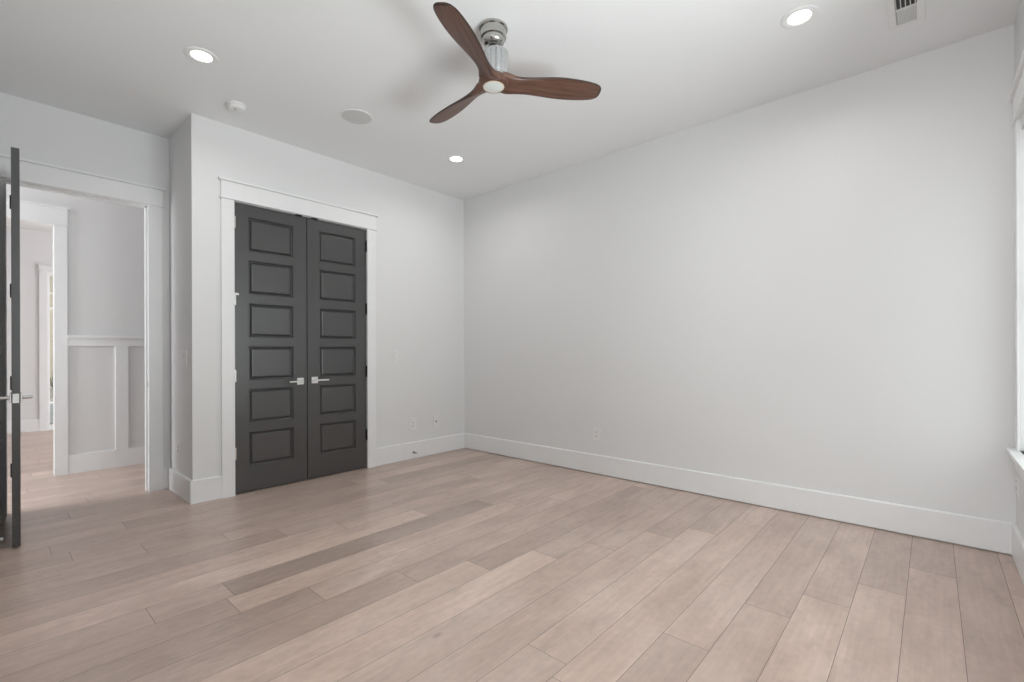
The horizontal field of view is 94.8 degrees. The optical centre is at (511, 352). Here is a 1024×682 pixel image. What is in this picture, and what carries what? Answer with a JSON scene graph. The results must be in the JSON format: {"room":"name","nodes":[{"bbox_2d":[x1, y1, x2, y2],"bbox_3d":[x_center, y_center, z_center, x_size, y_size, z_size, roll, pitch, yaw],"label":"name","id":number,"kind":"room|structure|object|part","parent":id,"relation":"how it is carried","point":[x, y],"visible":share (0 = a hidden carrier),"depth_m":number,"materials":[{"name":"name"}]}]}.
{"room":"empty bedroom","nodes":[
{"label":"empty bedroom","id":0,"kind":"room"},
{"bbox_2d":[7,226,52,429],"bbox_3d":[-6.651,-0.328,7.859,0.120,3.050,9.400,0,0,42],"label":"wall","id":1,"kind":"structure","parent":0,"point":[36,247],"depth_m":7.08,"materials":[{"name":"white paint"}]},
{"bbox_2d":[7,419,38,433],"bbox_3d":[-8.386,1.108,5.805,0.018,0.183,3.620,0,0,42],"label":"baseboard","id":2,"kind":"structure","parent":1,"relation":"attached to","point":[32,425],"depth_m":7.05,"materials":[{"name":"paint"}]},
{"bbox_2d":[37,264,52,430],"bbox_3d":[-7.030,-0.070,7.400,0.164,2.536,0.616,0,0,42],"label":"door frame","id":3,"kind":"structure","parent":1,"relation":"attached to","point":[43,270],"depth_m":7.18,"materials":[{"name":"paint"}]},
{"bbox_2d":[48,272,52,428],"bbox_3d":[-7.046,-0.030,7.415,0.040,2.417,0.390,0,0,42],"label":"window","id":4,"kind":"structure","parent":1,"relation":"in","point":[50,426],"depth_m":7.27,"materials":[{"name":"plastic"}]},
{"bbox_2d":[6,184,144,454],"bbox_3d":[-3.795,-0.337,5.310,0.120,3.050,9.400,0,0,42],"label":"wall","id":5,"kind":"structure","parent":0,"point":[105,240],"depth_m":4.79,"materials":[{"name":"white paint"}]},
{"bbox_2d":[6,197,69,475],"bbox_3d":[-4.855,-0.106,4.088,0.164,2.596,1.483,0,0,42],"label":"door frame","id":6,"kind":"structure","parent":5,"relation":"attached to","point":[33,213],"depth_m":4.54,"materials":[{"name":"paint"}]},
{"bbox_2d":[68,335,144,473],"bbox_3d":[-2.501,0.505,6.640,0.036,1.358,5.497,0,0,42],"label":"panelling","id":7,"kind":"object","parent":5,"relation":"attached to","point":[122,455],"visible":0.27,"depth_m":4.87,"materials":[{"name":"paint"}]},
{"bbox_2d":[0,92,169,467],"bbox_3d":[-3.404,-0.338,3.743,0.120,3.050,1.341,0,0,42],"label":"wall","id":8,"kind":"structure","parent":0,"point":[43,133],"depth_m":3.76,"materials":[{"name":"white paint"}]},
{"bbox_2d":[0,147,33,546],"bbox_3d":[-3.298,-0.030,3.132,0.839,2.414,0.152,0,0,44],"label":"door","id":9,"kind":"structure","parent":8,"relation":"in","point":[15,397],"depth_m":2.85,"materials":[{"name":"paint"},{"name":"brushed nickel"}]},
{"bbox_3d":[-3.120,0.278,2.891,0.130,0.022,0.050,0,0,44],"label":"lever","id":10,"kind":"part","parent":9,"relation":"part of","materials":[{"name":"silver metal"}]},
{"bbox_3d":[-2.998,0.279,2.845,0.010,0.057,0.028,0,0,44],"label":"latch plate","id":11,"kind":"part","parent":9,"relation":"part of","materials":[{"name":"silver metal"}]},
{"bbox_3d":[-3.049,0.278,2.965,0.130,0.022,0.050,0,0,44],"label":"lever","id":12,"kind":"part","parent":9,"relation":"part of","materials":[{"name":"silver metal"}]},
{"bbox_2d":[0,154,165,518],"bbox_3d":[-3.395,-0.112,3.719,0.164,2.597,1.059,0,0,42],"label":"door frame","id":13,"kind":"structure","parent":8,"relation":"attached to","point":[35,174],"depth_m":3.91,"materials":[{"name":"paint"}]},
{"bbox_2d":[163,467,167,488],"bbox_3d":[-3.005,1.091,4.081,0.018,0.183,0.035,0,0,42],"label":"baseboard","id":14,"kind":"structure","parent":8,"relation":"attached to","point":[165,470],"depth_m":4.07,"materials":[{"name":"paint"}]},
{"bbox_2d":[169,119,187,476],"bbox_3d":[-2.793,-0.340,4.016,0.667,3.050,0.120,0,0,42],"label":"wall","id":15,"kind":"structure","parent":0,"point":[178,294],"depth_m":3.91,"materials":[{"name":"white paint"}]},
{"bbox_2d":[177,441,180,456],"bbox_3d":[-2.770,0.800,3.912,0.078,0.125,0.010,0,0,42],"label":"power outlet","id":16,"kind":"object","parent":15,"relation":"attached to","point":[178,442],"visible":1,"depth_m":3.89,"materials":[{"name":"white plastic"}]},
{"bbox_2d":[168,467,192,504],"bbox_3d":[-2.738,1.090,3.879,0.685,0.183,0.018,0,0,42],"label":"baseboard","id":17,"kind":"structure","parent":15,"relation":"attached to","point":[181,485],"depth_m":3.83,"materials":[{"name":"paint"}]},
{"bbox_2d":[181,350,186,365],"bbox_3d":[-2.658,0.045,3.809,0.165,0.122,0.011,0,0,42],"label":"light switch","id":18,"kind":"object","parent":15,"relation":"attached to","point":[183,352],"visible":1,"depth_m":3.79,"materials":[{"name":"white plastic"}]},
{"bbox_2d":[187,113,463,479],"bbox_3d":[-1.548,-0.344,4.821,0.120,3.050,2.979,0,0,42],"label":"wall","id":19,"kind":"structure","parent":0,"point":[420,231],"depth_m":4.95,"materials":[{"name":"white paint"}]},
{"bbox_2d":[234,202,306,493],"bbox_3d":[-2.087,-0.040,4.102,0.112,2.430,0.621,0,0,42],"label":"door","id":20,"kind":"structure","parent":19,"relation":"in","point":[271,260],"depth_m":4.11,"materials":[{"name":"paint"}]},
{"bbox_2d":[218,176,378,498],"bbox_3d":[-1.918,-0.116,4.372,0.164,2.597,1.457,0,0,42],"label":"door frame","id":21,"kind":"structure","parent":19,"relation":"attached to","point":[231,191],"depth_m":3.94,"materials":[{"name":"paint"}]},
{"bbox_2d":[193,433,463,503],"bbox_3d":[-1.532,1.087,4.730,0.018,0.183,2.859,0,0,42],"label":"baseboard","id":22,"kind":"structure","parent":19,"relation":"attached to","point":[205,489],"depth_m":5.06,"materials":[{"name":"paint"}]},
{"bbox_2d":[306,218,367,478],"bbox_3d":[-1.675,-0.042,4.577,0.094,2.430,0.621,0,0,42],"label":"door","id":23,"kind":"structure","parent":19,"relation":"in","point":[337,429],"depth_m":4.57,"materials":[{"name":"paint"}]},
{"bbox_3d":[-1.787,0.259,4.417,0.050,0.022,0.130,0,0,42],"label":"lever","id":24,"kind":"part","parent":23,"relation":"part of","materials":[{"name":"silver metal"}]},
{"bbox_2d":[392,350,398,361],"bbox_3d":[-1.250,0.038,5.055,0.011,0.122,0.078,0,0,42],"label":"light switch","id":25,"kind":"object","parent":19,"relation":"attached to","point":[395,353],"visible":1,"depth_m":5.05,"materials":[{"name":"white plastic"}]},
{"bbox_2d":[410,418,415,429],"bbox_3d":[-1.098,0.797,5.224,0.010,0.132,0.085,0,0,42],"label":"power outlet","id":26,"kind":"object","parent":19,"relation":"attached to","point":[412,420],"visible":1,"depth_m":5.22,"materials":[{"name":"white plastic"}]},
{"bbox_2d":[433,416,438,426],"bbox_3d":[-0.879,0.801,5.463,0.018,0.122,0.078,0,0,42],"label":"cable jack","id":27,"kind":"object","parent":19,"relation":"attached to","point":[435,418],"visible":1,"depth_m":5.46,"materials":[{"name":"white plastic"}]},
{"bbox_2d":[0,0,1019,231],"bbox_3d":[-3.768,-1.922,5.417,13.781,0.120,9.600,0,0,42],"label":"ceiling","id":28,"kind":"structure","parent":0,"point":[661,68],"depth_m":3.07,"materials":[{"name":"white paint"}]},
{"bbox_2d":[184,47,218,64],"bbox_3d":[-1.957,-1.864,2.967,0.184,0.007,0.184,0,0,42],"label":"recessed light","id":29,"kind":"object","parent":28,"relation":"in","point":[199,55],"visible":1,"depth_m":2.96,"materials":[{"name":"white plastic"}]},
{"bbox_2d":[226,100,245,112],"bbox_3d":[-2.080,-1.844,3.551,0.132,0.046,0.132,0,0,42],"label":"smoke detector","id":30,"kind":"object","parent":28,"relation":"attached to","point":[235,106],"visible":1,"depth_m":3.52,"materials":[{"name":"white plastic"}]},
{"bbox_2d":[340,109,372,124],"bbox_3d":[-1.233,-1.867,3.738,0.244,0.006,0.244,0,0,42],"label":"ceiling speaker","id":31,"kind":"object","parent":28,"relation":"attached to","point":[354,116],"visible":1,"depth_m":3.72,"materials":[{"name":"white plastic"}]},
{"bbox_2d":[447,155,465,162],"bbox_3d":[-0.541,-1.869,4.558,0.184,0.007,0.184,0,0,42],"label":"recessed light","id":32,"kind":"object","parent":28,"relation":"in","point":[453,158],"visible":1,"depth_m":4.55,"materials":[{"name":"white plastic"}]},
{"bbox_2d":[429,2,600,123],"bbox_3d":[-0.215,-1.698,2.763,1.064,0.350,1.136,0,0,42],"label":"ceiling fan","id":33,"kind":"object","parent":28,"relation":"hanging from","point":[491,62],"visible":1,"depth_m":2.68,"materials":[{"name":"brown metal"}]},
{"bbox_3d":[-0.325,-1.560,2.969,0.152,0.072,0.629,0,0,-41],"label":"blade","id":34,"kind":"part","parent":33,"relation":"part of","materials":[{"name":"brown wood"}]},
{"bbox_3d":[-0.216,-1.560,2.400,0.152,0.072,0.629,0,0,19],"label":"blade","id":35,"kind":"part","parent":33,"relation":"part of","materials":[{"name":"brown wood"}]},
{"bbox_3d":[0.222,-1.562,2.779,0.629,0.072,0.152,0,0,-11],"label":"blade","id":36,"kind":"part","parent":33,"relation":"part of","materials":[{"name":"brown wood"}]},
{"bbox_2d":[781,5,818,28],"bbox_3d":[1.611,-1.875,2.638,0.184,0.007,0.184,0,0,42],"label":"recessed light","id":37,"kind":"object","parent":28,"relation":"in","point":[801,16],"visible":1,"depth_m":2.63,"materials":[{"name":"white plastic"}]},
{"bbox_2d":[886,0,924,31],"bbox_3d":[2.094,-1.876,2.505,0.156,0.009,0.520,0,0,42],"label":"ceiling vent","id":38,"kind":"object","parent":28,"relation":"in","point":[901,13],"visible":1,"depth_m":2.60,"materials":[{"name":"white plastic"}]},
{"bbox_2d":[0,423,1023,681],"bbox_3d":[-4.100,1.190,5.654,14.958,0.002,9.500,0,0,42],"label":"floor","id":39,"kind":"structure","parent":0,"point":[464,564],"depth_m":2.38,"materials":[{"name":"brown wood"}]},
{"bbox_2d":[50,402,52,422],"bbox_3d":[-7.800,1.023,8.083,0.500,0.355,1.000,0,0,42],"label":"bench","id":40,"kind":"object","parent":39,"relation":"on","point":[51,403],"visible":0.02,"depth_m":7.85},
{"bbox_2d":[50,377,52,401],"bbox_3d":[-7.801,0.542,8.083,0.280,0.597,0.280,0,0,42],"label":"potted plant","id":41,"kind":"object","parent":40,"relation":"on","point":[51,383],"visible":0.09,"depth_m":7.99,"materials":[{"name":"green plant"}]},
{"bbox_3d":[-7.801,0.731,8.083,0.280,0.220,0.280,0,0,42],"label":"pot","id":42,"kind":"part","parent":41,"relation":"part of","materials":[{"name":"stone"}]},
{"bbox_2d":[464,24,1015,554],"bbox_3d":[1.202,-0.353,4.283,4.941,3.050,0.120,0,0,42],"label":"wall","id":43,"kind":"structure","parent":0,"point":[812,289],"depth_m":3.48,"materials":[{"name":"white paint"}]},
{"bbox_2d":[593,427,599,440],"bbox_3d":[0.818,0.790,4.543,0.078,0.125,0.010,0,0,42],"label":"power outlet","id":44,"kind":"object","parent":43,"relation":"attached to","point":[596,431],"visible":1,"depth_m":4.54,"materials":[{"name":"white plastic"}]},
{"bbox_2d":[464,433,1011,553],"bbox_3d":[1.146,1.075,4.245,4.625,0.177,0.018,0,0,42],"label":"baseboard","id":45,"kind":"structure","parent":43,"relation":"attached to","point":[989,534],"depth_m":3.47,"materials":[{"name":"paint"}]},
{"bbox_2d":[1014,0,1023,538],"bbox_3d":[1.082,-0.352,0.558,0.160,3.050,5.600,0,0,42],"label":"wall","id":46,"kind":"structure","parent":0,"point":[1019,22],"depth_m":2.56,"materials":[{"name":"white paint"}]},
{"bbox_2d":[1006,50,1023,480],"bbox_3d":[2.465,-0.388,2.199,0.131,2.082,1.166,0,0,42],"label":"window trim","id":47,"kind":"structure","parent":46,"relation":"in","point":[1017,91],"depth_m":2.56,"materials":[{"name":"paint"}]},
{"bbox_2d":[1021,113,1023,128],"bbox_3d":[2.477,-0.365,2.188,0.060,1.798,0.918,0,0,42],"label":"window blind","id":48,"kind":"object","parent":47,"relation":"attached to","point":[1022,118],"visible":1,"depth_m":2.51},
{"bbox_2d":[1016,473,1018,496],"bbox_3d":[2.813,0.737,2.621,0.010,0.116,0.072,0,0,42],"label":"power outlet","id":49,"kind":"object","parent":46,"relation":"attached to","point":[1017,475],"visible":1,"depth_m":2.60,"materials":[{"name":"white plastic"}]},
{"bbox_2d":[1012,523,1023,584],"bbox_3d":[1.054,1.078,0.654,0.018,0.183,5.500,0,0,42],"label":"baseboard","id":50,"kind":"structure","parent":46,"relation":"attached to","point":[1017,539],"depth_m":2.52,"materials":[{"name":"paint"}]},
{"label":"outside","id":51,"kind":"structure","parent":0,"visible":0},
{"bbox_3d":[-8.332,1.264,8.357,3.040,0.118,3.500,0,0,42],"label":"floor","id":52,"kind":"structure","parent":51,"visible":0},
{"bbox_2d":[50,276,52,418],"bbox_3d":[-8.422,-0.297,8.668,0.360,3.000,1.010,0,0,42],"label":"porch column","id":53,"kind":"structure","parent":52,"relation":"on","point":[51,277],"depth_m":8.53,"materials":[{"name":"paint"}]}
]}

